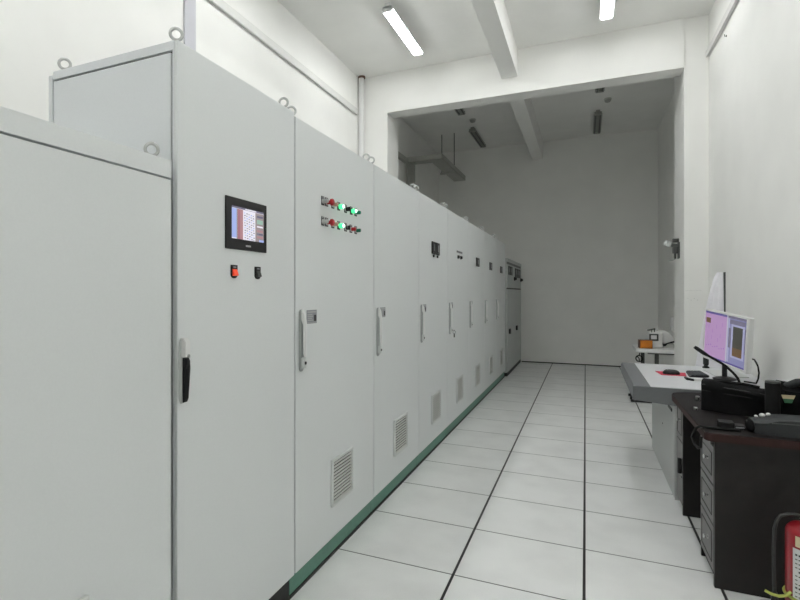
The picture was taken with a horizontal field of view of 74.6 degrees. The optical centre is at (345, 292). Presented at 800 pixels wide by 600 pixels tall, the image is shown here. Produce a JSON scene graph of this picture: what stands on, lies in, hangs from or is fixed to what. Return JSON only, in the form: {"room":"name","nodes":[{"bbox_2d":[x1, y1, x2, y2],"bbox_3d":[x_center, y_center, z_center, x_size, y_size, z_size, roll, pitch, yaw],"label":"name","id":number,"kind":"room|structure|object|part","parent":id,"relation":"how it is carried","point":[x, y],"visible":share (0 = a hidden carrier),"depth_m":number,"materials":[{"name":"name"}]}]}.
{"room":"electrical control room","nodes":[
{"label":"electrical control room","id":0,"kind":"room"},
{"bbox_2d":[0,0,438,203],"bbox_3d":[-1.024,-0.815,4.843,0.100,4.430,14.550,0,0,25],"label":"wall","id":1,"kind":"structure","parent":0,"point":[34,34],"depth_m":4.37,"materials":[{"name":"white paint"}]},
{"bbox_2d":[183,0,195,50],"bbox_3d":[-1.256,-0.533,4.190,0.022,3.866,0.126,0,0,25],"label":"pipe","id":2,"kind":"object","parent":1,"relation":"attached to","point":[189,6],"visible":0.02,"depth_m":4.17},
{"bbox_2d":[208,0,357,114],"bbox_3d":[-1.544,-2.509,3.547,0.034,0.081,8.160,0,0,25],"label":"conduit","id":3,"kind":"object","parent":1,"relation":"attached to","point":[222,5],"visible":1,"depth_m":5.36,"materials":[{"name":"white plastic"}]},
{"bbox_2d":[358,75,364,156],"bbox_3d":[0.220,-0.815,7.309,0.100,4.430,0.100,0,0,25],"label":"drain pipe","id":4,"kind":"object","parent":1,"relation":"attached to","point":[361,78],"visible":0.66,"depth_m":7.28,"materials":[{"name":"white plastic"}]},
{"bbox_2d":[398,151,407,163],"bbox_3d":[0.746,-2.320,8.498,0.068,0.086,1.530,0,0,25],"label":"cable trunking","id":5,"kind":"object","parent":1,"relation":"attached to","point":[401,157],"visible":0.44,"depth_m":8.94,"materials":[{"name":"metal"}]},
{"bbox_2d":[364,74,397,178],"bbox_3d":[0.484,-0.815,7.518,0.410,4.430,0.470,0,0,25],"label":"wall pillar","id":6,"kind":"structure","parent":0,"point":[380,129],"depth_m":7.30,"materials":[{"name":"white paint"}]},
{"bbox_2d":[277,0,714,152],"bbox_3d":[0.894,-3.080,3.963,4.320,0.100,14.550,0,0,25],"label":"ceiling","id":7,"kind":"structure","parent":0,"point":[358,33],"depth_m":6.31,"materials":[{"name":"white paint"}]},
{"bbox_2d":[382,2,422,55],"bbox_3d":[0.664,-2.984,5.956,0.128,0.092,1.120,0,0,25],"label":"ceiling light","id":8,"kind":"object","parent":7,"relation":"attached to","point":[388,10],"visible":1,"depth_m":5.86,"materials":[{"name":"white plastic"}]},
{"bbox_2d":[406,133,465,187],"bbox_3d":[1.752,-1.815,9.934,0.640,2.430,1.920,0,0,25],"label":"cable tray","id":9,"kind":"object","parent":7,"relation":"hanging from","point":[449,169],"visible":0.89,"depth_m":9.23,"materials":[{"name":"metal"}]},
{"bbox_3d":[2.052,-2.650,9.896,0.013,0.760,0.013,0,0,2],"label":"hanger rod","id":10,"kind":"part","parent":9,"relation":"part of","materials":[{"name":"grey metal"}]},
{"bbox_2d":[454,108,465,115],"bbox_3d":[1.679,-2.984,8.120,0.128,0.092,1.120,0,0,25],"label":"ceiling light","id":11,"kind":"object","parent":7,"relation":"attached to","point":[461,111],"visible":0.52,"depth_m":8.54,"materials":[{"name":"grey metal"}]},
{"bbox_2d":[469,127,485,147],"bbox_3d":[2.537,-2.984,10.037,0.128,0.092,1.120,0,0,25],"label":"ceiling light","id":12,"kind":"object","parent":7,"relation":"attached to","point":[472,131],"visible":1,"depth_m":9.95,"materials":[{"name":"grey metal"}]},
{"bbox_2d":[471,0,517,78],"bbox_3d":[-0.037,-2.860,1.987,0.195,0.340,9.980,0,0,25],"label":"ceiling beam","id":13,"kind":"structure","parent":7,"relation":"attached to","point":[492,15],"depth_m":5.52,"materials":[{"name":"white paint"}]},
{"bbox_2d":[509,98,542,159],"bbox_3d":[2.998,-2.860,8.631,0.200,0.340,4.110,0,0,25],"label":"ceiling beam","id":14,"kind":"structure","parent":7,"relation":"attached to","point":[523,110],"depth_m":8.56,"materials":[{"name":"white paint"}]},
{"bbox_2d":[387,18,683,117],"bbox_3d":[2.200,-2.757,6.593,3.480,0.545,0.260,0,0,25],"label":"ceiling beam","id":15,"kind":"structure","parent":7,"relation":"attached to","point":[655,51],"depth_m":6.34,"materials":[{"name":"white paint"}]},
{"bbox_2d":[593,110,601,133],"bbox_3d":[4.401,-2.984,9.137,0.128,0.092,1.120,0,0,25],"label":"ceiling light","id":16,"kind":"object","parent":7,"relation":"attached to","point":[597,122],"visible":1,"depth_m":9.06,"materials":[{"name":"grey metal"}]},
{"bbox_2d":[595,87,604,92],"bbox_3d":[3.492,-2.984,7.156,0.128,0.092,1.120,0,0,25],"label":"ceiling light","id":17,"kind":"object","parent":7,"relation":"attached to","point":[598,90],"visible":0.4,"depth_m":7.62,"materials":[{"name":"grey metal"}]},
{"bbox_2d":[600,0,614,20],"bbox_3d":[2.572,-2.984,5.113,0.128,0.092,1.120,0,0,25],"label":"ceiling light","id":18,"kind":"object","parent":7,"relation":"attached to","point":[607,6],"visible":1,"depth_m":5.46,"materials":[{"name":"white plastic"}]},
{"bbox_2d":[604,97,611,102],"bbox_3d":[4.081,-3.002,8.140,0.110,0.056,0.110,0,0,25],"label":"smoke detector","id":19,"kind":"object","parent":7,"relation":"attached to","point":[606,100],"visible":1,"depth_m":8.11,"materials":[{"name":"grey plastic"}]},
{"bbox_2d":[290,362,770,599],"bbox_3d":[0.894,1.450,3.963,4.320,0.100,14.550,0,0,25],"label":"floor","id":20,"kind":"structure","parent":0,"point":[554,486],"depth_m":3.24,"materials":[{"name":"tile"}]},
{"bbox_2d":[0,106,170,599],"bbox_3d":[-1.032,0.456,1.355,0.594,1.889,1.003,0,0,25],"label":"tall cabinet","id":21,"kind":"object","parent":20,"relation":"on","point":[85,219],"visible":1,"depth_m":1.39,"materials":[{"name":"grey metal"}]},
{"bbox_2d":[78,594,88,599],"bbox_3d":[-0.751,0.936,1.272,0.014,0.257,0.285,0,0,25],"label":"vent grille","id":22,"kind":"object","parent":21,"relation":"attached to","point":[80,596],"depth_m":1.39,"materials":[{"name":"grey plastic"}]},
{"bbox_2d":[49,27,293,599],"bbox_3d":[-0.672,0.251,2.176,0.663,2.298,0.792,0,0,25],"label":"tall cabinet","id":23,"kind":"object","parent":20,"relation":"on","point":[229,145],"visible":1,"depth_m":1.94,"materials":[{"name":"grey metal"}]},
{"bbox_3d":[-0.959,0.239,2.320,0.021,2.122,0.762,0,0,25],"label":"panel","id":24,"kind":"part","parent":23,"relation":"part of","materials":[{"name":"grey metal"}]},
{"bbox_3d":[-0.841,0.248,1.855,0.576,2.093,0.008,0,0,25],"label":"panel","id":25,"kind":"part","parent":23,"relation":"part of","materials":[{"name":"grey metal"}]},
{"bbox_3d":[-0.835,-0.821,1.853,0.592,0.031,0.012,0,0,25],"label":"trim","id":26,"kind":"part","parent":23,"relation":"part of","materials":[{"name":"grey metal"}]},
{"bbox_3d":[-0.569,0.248,1.731,0.007,2.104,0.012,0,0,25],"label":"corner trim","id":27,"kind":"part","parent":23,"relation":"part of","materials":[{"name":"grey metal"}]},
{"bbox_3d":[-0.542,0.258,1.730,0.012,0.216,0.025,0,0,25],"label":"handle","id":28,"kind":"part","parent":23,"relation":"part of","materials":[{"name":"grey plastic"}]},
{"bbox_3d":[-0.527,0.288,1.722,0.018,0.148,0.021,0,0,25],"label":"lever","id":29,"kind":"part","parent":23,"relation":"part of","materials":[{"name":"black plastic"}]},
{"bbox_3d":[-0.403,0.233,2.065,0.015,2.134,0.758,0,0,25],"label":"door","id":30,"kind":"part","parent":23,"relation":"part of","materials":[{"name":"grey metal"}]},
{"bbox_2d":[231,265,238,277],"bbox_3d":[-0.422,-0.082,1.987,0.016,0.051,0.038,0,0,25],"label":"rocker switch","id":31,"kind":"object","parent":23,"relation":"attached to","point":[234,268],"depth_m":1.98,"materials":[{"name":"red plastic"}]},
{"bbox_2d":[254,267,261,278],"bbox_3d":[-0.356,-0.082,2.130,0.016,0.051,0.038,0,0,25],"label":"rocker switch","id":32,"kind":"object","parent":23,"relation":"attached to","point":[257,270],"depth_m":2.12,"materials":[{"name":"black plastic"}]},
{"bbox_2d":[287,105,373,598],"bbox_3d":[-0.279,0.260,2.961,0.624,2.281,1.019,0,0,25],"label":"tall cabinet","id":33,"kind":"object","parent":20,"relation":"on","point":[334,185],"visible":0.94,"depth_m":2.74,"materials":[{"name":"grey metal"}]},
{"bbox_3d":[-0.210,0.223,2.453,0.012,0.290,0.032,0,0,25],"label":"handle","id":34,"kind":"part","parent":33,"relation":"part of","materials":[{"name":"silver metal"}]},
{"bbox_3d":[-0.196,0.188,2.447,0.023,0.220,0.019,0,0,25],"label":"lever","id":35,"kind":"part","parent":33,"relation":"part of","materials":[{"name":"silver metal"}]},
{"bbox_2d":[307,311,315,322],"bbox_3d":[-0.167,0.118,2.557,0.001,0.056,0.091,0,0,25],"label":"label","id":36,"kind":"object","parent":33,"relation":"attached to","point":[311,315],"depth_m":2.55,"materials":[{"name":"grey metal"}]},
{"bbox_2d":[331,447,352,507],"bbox_3d":[-0.019,1.005,2.868,0.014,0.250,0.272,0,0,25],"label":"vent grille","id":37,"kind":"object","parent":33,"relation":"attached to","point":[342,460],"depth_m":2.86,"materials":[{"name":"grey plastic"}]},
{"bbox_2d":[368,156,418,514],"bbox_3d":[0.129,0.260,3.861,0.613,2.281,1.013,0,0,25],"label":"tall cabinet","id":38,"kind":"object","parent":20,"relation":"on","point":[396,203],"visible":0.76,"depth_m":3.67,"materials":[{"name":"grey metal"}]},
{"bbox_3d":[0.206,0.250,3.360,0.012,0.310,0.032,0,0,25],"label":"handle","id":39,"kind":"part","parent":38,"relation":"part of","materials":[{"name":"silver metal"}]},
{"bbox_3d":[0.220,0.215,3.354,0.023,0.240,0.019,0,0,25],"label":"lever","id":40,"kind":"part","parent":38,"relation":"part of","materials":[{"name":"grey metal"}]},
{"bbox_2d":[393,412,407,456],"bbox_3d":[0.398,1.018,3.776,0.014,0.255,0.295,0,0,25],"label":"vent grille","id":41,"kind":"object","parent":38,"relation":"attached to","point":[400,421],"depth_m":3.76,"materials":[{"name":"grey plastic"}]},
{"bbox_2d":[413,185,447,466],"bbox_3d":[0.536,0.260,4.750,0.613,2.281,0.998,0,0,25],"label":"tall cabinet","id":42,"kind":"object","parent":20,"relation":"on","point":[433,217],"visible":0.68,"depth_m":4.59,"materials":[{"name":"grey metal"}]},
{"bbox_3d":[0.617,0.250,4.255,0.012,0.310,0.032,0,0,25],"label":"handle","id":43,"kind":"part","parent":42,"relation":"part of","materials":[{"name":"grey metal"}]},
{"bbox_3d":[0.631,0.215,4.249,0.023,0.240,0.019,0,0,25],"label":"lever","id":44,"kind":"part","parent":42,"relation":"part of","materials":[{"name":"grey metal"}]},
{"bbox_2d":[431,390,440,424],"bbox_3d":[0.808,1.018,4.671,0.014,0.255,0.295,0,0,25],"label":"vent grille","id":45,"kind":"object","parent":42,"relation":"attached to","point":[436,394],"depth_m":4.66,"materials":[{"name":"grey plastic"}]},
{"bbox_2d":[443,204,468,436],"bbox_3d":[0.963,0.260,5.641,0.645,2.281,1.034,0,0,25],"label":"tall cabinet","id":46,"kind":"object","parent":20,"relation":"on","point":[458,227],"visible":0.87,"depth_m":5.47,"materials":[{"name":"grey metal"}]},
{"bbox_3d":[1.021,0.250,5.137,0.012,0.310,0.032,0,0,25],"label":"handle","id":47,"kind":"part","parent":46,"relation":"part of","materials":[{"name":"grey metal"}]},
{"bbox_3d":[1.035,0.215,5.131,0.023,0.240,0.019,0,0,25],"label":"lever","id":48,"kind":"part","parent":46,"relation":"part of","materials":[{"name":"grey metal"}]},
{"bbox_2d":[456,375,463,402],"bbox_3d":[1.213,1.018,5.553,0.014,0.255,0.295,0,0,25],"label":"vent grille","id":49,"kind":"object","parent":46,"relation":"attached to","point":[459,378],"depth_m":5.55,"materials":[{"name":"grey plastic"}]},
{"bbox_2d":[464,217,483,413],"bbox_3d":[1.367,0.260,6.561,0.613,2.281,1.032,0,0,25],"label":"tall cabinet","id":50,"kind":"object","parent":20,"relation":"on","point":[476,235],"visible":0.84,"depth_m":6.43,"materials":[{"name":"grey metal"}]},
{"bbox_3d":[1.455,0.215,6.045,0.023,0.240,0.019,0,0,25],"label":"lever","id":51,"kind":"part","parent":50,"relation":"part of","materials":[{"name":"grey metal"}]},
{"bbox_3d":[1.615,0.241,6.463,0.015,2.117,0.993,0,0,25],"label":"door","id":52,"kind":"part","parent":50,"relation":"part of","materials":[{"name":"grey metal"}]},
{"bbox_2d":[475,363,479,386],"bbox_3d":[1.633,1.018,6.467,0.014,0.255,0.295,0,0,25],"label":"vent grille","id":53,"kind":"object","parent":50,"relation":"attached to","point":[477,365],"depth_m":6.45,"materials":[{"name":"grey plastic"}]},
{"bbox_2d":[480,227,495,398],"bbox_3d":[1.783,0.260,7.468,0.613,2.281,1.018,0,0,25],"label":"tall cabinet","id":54,"kind":"object","parent":20,"relation":"on","point":[489,240],"visible":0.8,"depth_m":7.30,"materials":[{"name":"grey metal"}]},
{"bbox_3d":[2.031,0.241,7.370,0.015,2.117,0.979,0,0,25],"label":"door","id":55,"kind":"part","parent":54,"relation":"part of","materials":[{"name":"grey metal"}]},
{"bbox_2d":[489,355,492,374],"bbox_3d":[2.051,1.018,7.379,0.014,0.255,0.295,0,0,25],"label":"vent grille","id":56,"kind":"object","parent":54,"relation":"attached to","point":[490,356],"depth_m":7.37,"materials":[{"name":"grey metal"}]},
{"bbox_2d":[492,235,504,385],"bbox_3d":[2.200,0.260,8.377,0.613,2.281,1.038,0,0,25],"label":"tall cabinet","id":57,"kind":"object","parent":20,"relation":"on","point":[500,247],"visible":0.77,"depth_m":8.24,"materials":[{"name":"grey metal"}]},
{"bbox_3d":[2.448,0.241,8.278,0.015,2.117,0.999,0,0,25],"label":"door","id":58,"kind":"part","parent":57,"relation":"part of","materials":[{"name":"grey metal"}]},
{"bbox_2d":[500,348,502,365],"bbox_3d":[2.464,1.018,8.279,0.014,0.255,0.295,0,0,25],"label":"vent grille","id":59,"kind":"object","parent":57,"relation":"attached to","point":[501,349],"depth_m":8.29,"materials":[{"name":"grey metal"}]},
{"bbox_2d":[504,258,516,375],"bbox_3d":[2.656,0.407,9.313,0.660,1.985,0.989,0,0,25],"label":"tall cabinet","id":60,"kind":"object","parent":20,"relation":"on","point":[510,278],"visible":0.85,"depth_m":8.99,"materials":[{"name":"grey metal"}]},
{"bbox_3d":[2.636,-0.557,9.323,0.616,0.055,0.989,0,0,25],"label":"trim","id":61,"kind":"part","parent":60,"relation":"part of","materials":[{"name":"grey paint"}]},
{"bbox_3d":[2.904,-0.290,9.200,0.014,0.396,0.983,0,0,25],"label":"instrument panel","id":62,"kind":"part","parent":60,"relation":"part of","materials":[{"name":"grey paint"}]},
{"bbox_3d":[2.904,0.636,9.200,0.014,1.397,0.983,0,0,25],"label":"door","id":63,"kind":"part","parent":60,"relation":"part of","materials":[{"name":"grey paint"}]},
{"bbox_2d":[514,262,522,368],"bbox_3d":[3.079,0.407,10.236,0.660,1.985,1.019,0,0,25],"label":"tall cabinet","id":64,"kind":"object","parent":20,"relation":"on","point":[517,266],"visible":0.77,"depth_m":10.08,"materials":[{"name":"grey metal"}]},
{"bbox_3d":[3.327,-0.290,10.122,0.014,0.396,1.013,0,0,25],"label":"instrument panel","id":65,"kind":"part","parent":64,"relation":"part of","materials":[{"name":"grey paint"}]},
{"bbox_3d":[3.327,0.636,10.122,0.014,1.397,1.013,0,0,25],"label":"door","id":66,"kind":"part","parent":64,"relation":"part of","materials":[{"name":"grey paint"}]},
{"bbox_2d":[628,344,673,402],"bbox_3d":[4.048,1.052,6.780,0.677,0.697,0.600,0,0,25],"label":"table","id":67,"kind":"object","parent":20,"relation":"on","point":[657,351],"visible":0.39,"depth_m":6.59,"materials":[{"name":"plastic"}]},
{"bbox_2d":[635,353,642,361],"bbox_3d":[3.755,0.825,6.700,0.043,0.120,0.101,0,0,-26],"label":"cable","id":68,"kind":"object","parent":67,"relation":"hanging from","point":[639,353],"visible":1,"depth_m":6.69,"materials":[{"name":"black rubber"}]},
{"bbox_3d":[4.002,1.062,7.043,0.044,0.617,0.044,0,0,25],"label":"leg","id":69,"kind":"part","parent":67,"relation":"part of","materials":[{"name":"grey metal"}]},
{"bbox_2d":[638,339,652,348],"bbox_3d":[3.815,0.649,6.655,0.155,0.107,0.120,0,0,25],"label":"box","id":70,"kind":"object","parent":67,"relation":"on","point":[642,343],"visible":1,"depth_m":6.61,"materials":[{"name":"plastic"}]},
{"bbox_3d":[3.936,1.062,6.611,0.044,0.617,0.044,0,0,25],"label":"leg","id":71,"kind":"part","parent":67,"relation":"part of","materials":[{"name":"grey metal"}]},
{"bbox_2d":[647,328,673,347],"bbox_3d":[4.076,0.577,6.770,0.317,0.251,0.315,0,0,25],"label":"machine","id":72,"kind":"object","parent":67,"relation":"on","point":[661,338],"visible":0.9,"depth_m":6.66,"materials":[{"name":"plastic"}]},
{"bbox_2d":[655,330,673,345],"bbox_3d":[4.131,0.585,6.768,0.205,0.202,0.271,0,0,25],"label":"hood","id":73,"kind":"object","parent":72,"relation":"attached to","point":[665,338],"depth_m":6.66,"materials":[{"name":"white plastic"}]},
{"bbox_2d":[621,362,764,500],"bbox_3d":[2.696,1.025,4.074,0.898,0.750,1.385,0,0,25],"label":"control console","id":74,"kind":"object","parent":20,"relation":"on","point":[643,382],"visible":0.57,"depth_m":3.88,"materials":[{"name":"grey metal"}]},
{"bbox_2d":[656,371,685,375],"bbox_3d":[2.618,0.648,4.195,0.210,0.003,0.210,0,0,25],"label":"mat","id":75,"kind":"object","parent":74,"relation":"on","point":[659,372],"visible":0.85,"depth_m":4.14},
{"bbox_2d":[663,369,679,374],"bbox_3d":[2.594,0.627,4.162,0.120,0.037,0.072,0,0,25],"label":"computer mouse","id":76,"kind":"object","parent":75,"relation":"on","point":[666,371],"visible":1,"depth_m":4.14,"materials":[{"name":"black plastic"}]},
{"bbox_3d":[2.249,1.095,3.526,0.052,0.610,0.015,0,0,25],"label":"post","id":77,"kind":"part","parent":74,"relation":"part of","materials":[{"name":"grey metal"}]},
{"bbox_2d":[684,376,702,380],"bbox_3d":[2.600,0.642,3.891,0.118,0.016,0.118,0,0,25],"label":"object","id":78,"kind":"object","parent":74,"relation":"on","point":[685,377],"visible":0.92,"depth_m":3.88,"materials":[{"name":"white plastic"}]},
{"bbox_2d":[686,370,708,377],"bbox_3d":[2.753,0.638,4.101,0.140,0.022,0.350,0,0,25],"label":"keyboard","id":79,"kind":"object","parent":74,"relation":"on","point":[699,374],"visible":0.99,"depth_m":4.02,"materials":[{"name":"black plastic"}]},
{"bbox_2d":[702,357,709,367],"bbox_3d":[3.120,0.581,4.524,0.052,0.138,0.057,0,0,25],"label":"speaker","id":80,"kind":"object","parent":74,"relation":"on","point":[705,361],"visible":0.65,"depth_m":4.51},
{"bbox_2d":[694,346,740,381],"bbox_3d":[2.543,0.507,3.542,0.313,0.285,0.100,0,0,25],"label":"gooseneck microphone","id":81,"kind":"object","parent":74,"relation":"on","point":[696,348],"visible":0.5,"depth_m":3.55,"materials":[{"name":"black plastic"}]},
{"bbox_2d":[703,369,748,377],"bbox_3d":[3.043,0.646,4.187,0.221,0.006,0.379,0,0,22],"label":"paper stack","id":82,"kind":"object","parent":74,"relation":"on","point":[713,372],"visible":0.79,"depth_m":4.17,"materials":[{"name":"white paper"}]},
{"bbox_2d":[702,308,753,380],"bbox_3d":[2.826,0.385,3.828,0.150,0.528,0.583,0,0,12],"label":"computer monitor","id":83,"kind":"object","parent":74,"relation":"on","point":[727,337],"visible":0.9,"depth_m":3.79,"materials":[{"name":"white plastic"}]},
{"bbox_2d":[744,358,759,383],"bbox_3d":[2.898,0.554,3.719,0.075,0.189,0.155,0,0,-11],"label":"cable","id":84,"kind":"object","parent":74,"relation":"on","point":[757,380],"visible":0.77,"depth_m":3.68,"materials":[{"name":"black rubber"}]},
{"bbox_2d":[672,392,799,599],"bbox_3d":[2.239,1.025,2.835,0.695,0.750,1.220,0,0,25],"label":"office desk","id":85,"kind":"object","parent":20,"relation":"on","point":[738,484],"visible":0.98,"depth_m":2.44,"materials":[{"name":"brown laminate"}]},
{"bbox_3d":[2.131,1.103,3.335,0.022,0.095,0.030,0,0,25],"label":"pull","id":86,"kind":"part","parent":85,"relation":"part of","materials":[{"name":"black plastic"}]},
{"bbox_3d":[2.186,0.830,3.401,0.022,0.240,0.230,0,0,25],"label":"drawer","id":87,"kind":"part","parent":85,"relation":"part of","materials":[{"name":"grey metal"}]},
{"bbox_3d":[2.186,1.154,3.401,0.022,0.392,0.230,0,0,25],"label":"door","id":88,"kind":"part","parent":85,"relation":"part of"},
{"bbox_3d":[2.414,1.044,3.156,0.643,0.712,0.020,0,0,25],"label":"panel","id":89,"kind":"part","parent":85,"relation":"part of","materials":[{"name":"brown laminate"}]},
{"bbox_3d":[1.824,1.231,2.641,0.003,0.148,0.236,0,0,25],"label":"groove frame","id":90,"kind":"part","parent":85,"relation":"part of","materials":[{"name":"grey laminate"}]},
{"bbox_3d":[1.824,1.022,2.641,0.003,0.114,0.236,0,0,25],"label":"groove frame","id":91,"kind":"part","parent":85,"relation":"part of","materials":[{"name":"grey laminate"}]},
{"bbox_3d":[1.824,0.831,2.641,0.003,0.112,0.236,0,0,25],"label":"groove frame","id":92,"kind":"part","parent":85,"relation":"part of","materials":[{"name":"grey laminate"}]},
{"bbox_3d":[1.834,1.231,2.636,0.022,0.218,0.306,0,0,25],"label":"drawer","id":93,"kind":"part","parent":85,"relation":"part of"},
{"bbox_3d":[1.834,1.022,2.636,0.022,0.184,0.306,0,0,25],"label":"drawer","id":94,"kind":"part","parent":85,"relation":"part of","materials":[{"name":"black wood"}]},
{"bbox_3d":[1.834,0.831,2.636,0.022,0.182,0.306,0,0,25],"label":"drawer","id":95,"kind":"part","parent":85,"relation":"part of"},
{"bbox_2d":[691,425,740,448],"bbox_3d":[1.770,0.694,2.497,0.187,0.116,0.137,0,0,25],"label":"cable","id":96,"kind":"object","parent":85,"relation":"on","point":[698,426],"visible":1,"depth_m":2.48,"materials":[{"name":"black rubber"}]},
{"bbox_2d":[717,419,745,429],"bbox_3d":[1.857,0.634,2.519,0.104,0.030,0.070,0,0,28],"label":"adapter","id":97,"kind":"object","parent":85,"relation":"on","point":[722,423],"visible":0.91,"depth_m":2.50,"materials":[{"name":"plastic"}]},
{"bbox_2d":[701,378,764,415],"bbox_3d":[2.126,0.564,2.859,0.285,0.171,0.194,0,0,42],"label":"bag","id":98,"kind":"object","parent":85,"relation":"on","point":[721,396],"visible":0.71,"depth_m":2.80,"materials":[{"name":"fabric"}]},
{"bbox_3d":[2.046,1.044,2.353,0.643,0.712,0.025,0,0,25],"label":"panel","id":99,"kind":"part","parent":85,"relation":"part of","materials":[{"name":"brown laminate"}]},
{"bbox_2d":[745,414,799,438],"bbox_3d":[2.097,0.608,2.375,0.449,0.084,0.160,0,0,25],"label":"telephone","id":100,"kind":"object","parent":85,"relation":"on","point":[780,425],"visible":0.99,"depth_m":2.38,"materials":[{"name":"grey plastic"}]},
{"bbox_2d":[765,380,780,414],"bbox_3d":[2.096,0.540,2.564,0.062,0.219,0.062,0,0,25],"label":"tumbler","id":101,"kind":"object","parent":85,"relation":"on","point":[772,387],"visible":0.77,"depth_m":2.54,"materials":[{"name":"plastic"}]},
{"bbox_3d":[2.096,0.436,2.564,0.062,0.012,0.062,0,0,25],"label":"lid","id":102,"kind":"part","parent":101,"relation":"part of","materials":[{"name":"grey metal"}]},
{"bbox_2d":[777,379,799,414],"bbox_3d":[2.334,0.531,2.605,0.340,0.237,0.237,0,0,25],"label":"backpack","id":103,"kind":"object","parent":85,"relation":"on","point":[790,390],"visible":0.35,"depth_m":2.58,"materials":[{"name":"fabric"}]},
{"bbox_2d":[764,512,799,599],"bbox_3d":[1.859,1.123,2.106,0.240,0.555,0.182,0,0,-21],"label":"fire extinguisher","id":104,"kind":"object","parent":20,"relation":"on","point":[791,589],"visible":1,"depth_m":2.12,"materials":[{"name":"red metal"}]},
{"bbox_2d":[795,554,799,598],"bbox_3d":[1.853,1.141,2.055,0.126,0.189,0.028,0,0,28],"label":"print","id":105,"kind":"object","parent":104,"relation":"attached to","point":[797,556],"depth_m":2.09},
{"bbox_2d":[439,129,657,365],"bbox_3d":[3.907,-0.815,10.530,4.120,4.430,0.100,0,0,25],"label":"wall","id":106,"kind":"structure","parent":0,"point":[579,220],"depth_m":10.21,"materials":[{"name":"white paint"}]},
{"bbox_2d":[522,361,620,366],"bbox_3d":[4.665,1.391,10.120,2.400,0.018,0.012,0,0,25],"label":"baseboard","id":107,"kind":"structure","parent":106,"relation":"attached to","point":[522,361],"depth_m":10.22,"materials":[{"name":"black metal"}]},
{"bbox_2d":[674,15,708,365],"bbox_3d":[3.986,-0.815,6.038,0.230,4.430,0.700,0,0,25],"label":"wall pillar","id":108,"kind":"structure","parent":0,"point":[691,89],"depth_m":5.74,"materials":[{"name":"white paint"}]},
{"bbox_2d":[663,238,679,260],"bbox_3d":[3.803,-0.502,6.105,0.158,0.267,0.110,0,0,25],"label":"wall fixture","id":109,"kind":"object","parent":108,"relation":"attached to","point":[675,247],"visible":1,"depth_m":6.08,"materials":[{"name":"grey metal"}]},
{"bbox_3d":[3.832,-0.493,6.098,0.088,0.187,0.060,0,0,25],"label":"arm","id":110,"kind":"part","parent":109,"relation":"part of","materials":[{"name":"grey metal"}]},
{"bbox_3d":[3.870,-0.495,6.075,0.012,0.190,0.110,0,0,25],"label":"plate","id":111,"kind":"part","parent":109,"relation":"part of","materials":[{"name":"grey metal"}]},
{"bbox_2d":[658,0,799,381],"bbox_3d":[2.812,-0.815,3.083,0.100,4.430,14.550,0,0,25],"label":"wall","id":112,"kind":"structure","parent":0,"point":[754,70],"depth_m":4.15,"materials":[{"name":"white paint"}]},
{"bbox_2d":[695,272,725,366],"bbox_3d":[3.576,0.375,5.176,0.256,1.150,0.291,0,0,25],"label":"sheet","id":113,"kind":"object","parent":112,"relation":"hanging from","point":[717,295],"visible":0.38,"depth_m":5.06,"materials":[{"name":"white paper"}]},
{"bbox_2d":[706,0,738,57],"bbox_3d":[2.193,-2.587,1.896,0.034,0.073,8.275,0,0,25],"label":"conduit","id":114,"kind":"object","parent":112,"relation":"attached to","point":[733,3],"visible":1,"depth_m":5.04,"materials":[{"name":"white plastic"}]}
]}

